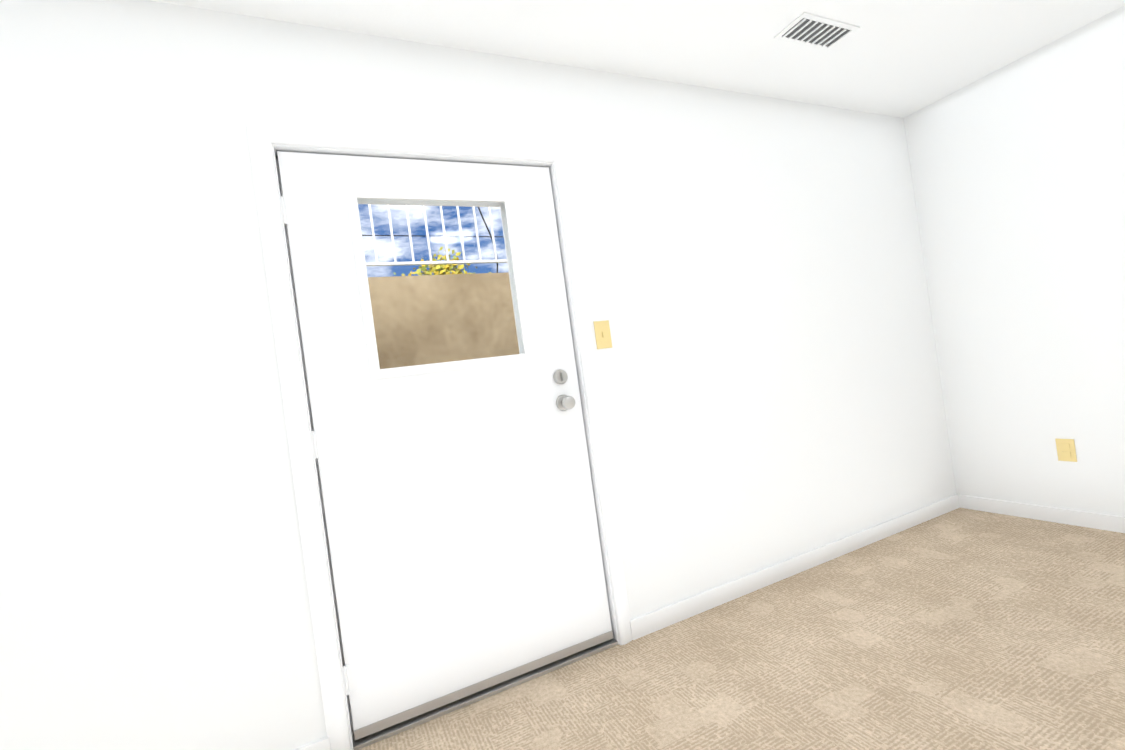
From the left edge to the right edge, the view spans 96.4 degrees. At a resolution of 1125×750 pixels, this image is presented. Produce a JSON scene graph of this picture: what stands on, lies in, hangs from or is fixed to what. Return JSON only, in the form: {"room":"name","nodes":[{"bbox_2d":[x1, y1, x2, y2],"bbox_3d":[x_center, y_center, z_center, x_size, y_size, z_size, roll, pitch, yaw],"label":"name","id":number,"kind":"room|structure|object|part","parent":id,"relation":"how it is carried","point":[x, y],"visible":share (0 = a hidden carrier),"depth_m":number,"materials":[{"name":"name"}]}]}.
{"room":"empty living room","nodes":[
{"label":"empty living room","id":0,"kind":"room"},
{"bbox_2d":[0,0,956,749],"bbox_3d":[0.021,-0.089,2.116,5.200,2.410,0.140,-8,0,-25],"label":"wall","id":1,"kind":"structure","parent":0,"point":[766,362],"depth_m":1.59,"materials":[{"name":"white paint"}]},
{"bbox_2d":[294,737,330,749],"bbox_3d":[-1.355,1.269,1.305,1.378,0.078,0.013,-8,0,-25],"label":"baseboard","id":2,"kind":"structure","parent":1,"relation":"attached to","point":[324,743],"depth_m":1.58,"materials":[{"name":"white wood"}]},
{"bbox_2d":[246,122,631,749],"bbox_3d":[-0.388,0.145,1.902,1.141,2.054,0.157,-8,0,-25],"label":"door frame","id":3,"kind":"structure","parent":1,"relation":"attached to","point":[263,138],"depth_m":1.68,"materials":[{"name":"white wood"}]},
{"bbox_2d":[277,151,611,729],"bbox_3d":[-0.370,0.170,1.858,0.998,1.955,0.123,-8,0,-25],"label":"exterior door","id":4,"kind":"structure","parent":1,"relation":"in","point":[462,524],"depth_m":1.82,"materials":[{"name":"white wood"}]},
{"bbox_3d":[-0.802,0.227,1.657,0.038,1.645,0.013,-8,0,-25],"label":"exterior door hinges","id":5,"kind":"part","parent":4,"relation":"part of","materials":[{"name":"white metal"}]},
{"bbox_3d":[-0.444,-0.349,1.893,0.606,0.668,0.063,-8,0,-25],"label":"lite frame","id":6,"kind":"part","parent":4,"relation":"part of","materials":[{"name":"white plastic"}]},
{"bbox_2d":[354,631,612,739],"bbox_3d":[-0.238,1.123,1.858,0.988,0.030,0.004,-8,0,-25],"label":"door sweep","id":7,"kind":"object","parent":4,"relation":"attached to","point":[367,730],"depth_m":1.82,"materials":[{"name":"silver metal"}]},
{"bbox_2d":[553,370,567,383],"bbox_3d":[-0.007,0.008,2.034,0.060,0.060,0.017,-8,0,-25],"label":"lock","id":8,"kind":"object","parent":4,"relation":"attached to","point":[557,377],"depth_m":2.02,"materials":[{"name":"grey metal"}]},
{"bbox_3d":[0.017,0.110,2.010,0.066,0.066,0.069,-8,0,-25],"label":"exterior door knob","id":9,"kind":"part","parent":4,"relation":"part of","materials":[{"name":"silver metal"}]},
{"bbox_2d":[353,638,617,749],"bbox_3d":[-0.258,1.157,1.912,1.003,0.012,0.160,-8,0,-25],"label":"sill","id":10,"kind":"structure","parent":1,"relation":"attached to","point":[378,736],"depth_m":1.81,"materials":[{"name":"silver metal"}]},
{"bbox_2d":[593,320,611,348],"bbox_3d":[0.171,-0.169,2.107,0.072,0.116,0.012,-8,0,-25],"label":"switch plate","id":11,"kind":"object","parent":1,"relation":"attached to","point":[602,334],"visible":1,"depth_m":2.11,"materials":[{"name":"beige plastic"}]},
{"bbox_2d":[630,494,961,639],"bbox_3d":[1.339,0.911,2.568,2.351,0.078,0.013,-8,0,-25],"label":"baseboard","id":12,"kind":"structure","parent":1,"relation":"attached to","point":[665,616],"depth_m":2.42,"materials":[{"name":"white wood"}]},
{"bbox_2d":[150,0,1124,117],"bbox_3d":[0.628,-1.450,0.436,5.200,0.100,3.865,-8,0,-25],"label":"ceiling","id":13,"kind":"structure","parent":0,"point":[900,58],"depth_m":2.12,"materials":[{"name":"white paint"}]},
{"bbox_2d":[774,12,859,50],"bbox_3d":[1.075,-1.443,2.124,0.340,0.012,0.150,-8,0,-25],"label":"ceiling vent","id":14,"kind":"object","parent":13,"relation":"in","point":[814,31],"visible":1,"depth_m":2.11,"materials":[{"name":"white metal"}]},
{"bbox_2d":[359,508,1124,749],"bbox_3d":[0.910,1.024,0.394,5.080,0.060,3.865,-8,0,-25],"label":"floor","id":15,"kind":"structure","parent":0,"point":[962,629],"depth_m":1.74,"materials":[{"name":"carpet"}]},
{"bbox_2d":[904,5,1124,516],"bbox_3d":[3.101,-0.513,1.430,0.140,2.410,3.725,-8,0,-25],"label":"wall","id":16,"kind":"structure","parent":0,"point":[1018,172],"depth_m":2.63,"materials":[{"name":"white paint"}]},
{"bbox_2d":[958,494,1124,532],"bbox_3d":[2.966,0.685,1.877,0.013,0.078,2.651,-8,0,-25],"label":"baseboard","id":17,"kind":"structure","parent":16,"relation":"attached to","point":[1114,523],"depth_m":2.68,"materials":[{"name":"white wood"}]},
{"bbox_2d":[1055,438,1076,461],"bbox_3d":[2.594,0.387,2.592,0.008,0.116,0.072,-8,0,-25],"label":"electrical outlet plate","id":18,"kind":"object","parent":16,"relation":"attached to","point":[1066,450],"visible":1,"depth_m":2.59,"materials":[{"name":"beige plastic"}]},
{"label":"outside","id":19,"kind":"structure","parent":0,"visible":0},
{"bbox_2d":[368,272,519,368],"bbox_3d":[-0.621,0.353,3.114,8.500,1.920,0.200,-8,0,-25],"label":"wall","id":20,"kind":"structure","parent":19,"point":[457,352],"depth_m":3.01,"materials":[{"name":"concrete"}]},
{"bbox_2d":[366,204,506,265],"bbox_3d":[-0.820,-1.093,3.123,8.506,1.000,0.040,-8,0,-25],"label":"railing","id":21,"kind":"object","parent":20,"relation":"on","point":[431,262],"depth_m":3.10,"materials":[{"name":"white paint"}]},
{"bbox_3d":[-11.696,1.284,35.910,90.000,0.280,68.630,-8,0,-25],"label":"ground","id":22,"kind":"structure","parent":19,"visible":0},
{"bbox_2d":[393,247,489,275],"bbox_3d":[-6.341,-3.194,26.645,8.319,7.035,8.600,-8,0,-25],"label":"tree","id":23,"kind":"object","parent":22,"relation":"on","point":[437,271],"depth_m":26.02,"materials":[{"name":"yellow plant"}]},
{"bbox_2d":[478,207,497,272],"bbox_3d":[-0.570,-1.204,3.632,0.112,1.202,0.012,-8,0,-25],"label":"street lamp","id":24,"kind":"object","parent":22,"relation":"on","point":[489,233],"depth_m":3.63,"materials":[{"name":"black metal"}]},
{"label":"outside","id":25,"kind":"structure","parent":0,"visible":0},
{"bbox_2d":[362,235,503,236],"bbox_3d":[-0.961,-3.213,11.729,34.000,0.523,0.023,-8,0,-25],"label":"power cord","id":26,"kind":"object","parent":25,"point":[431,236],"depth_m":10.84,"materials":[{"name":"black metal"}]}
]}

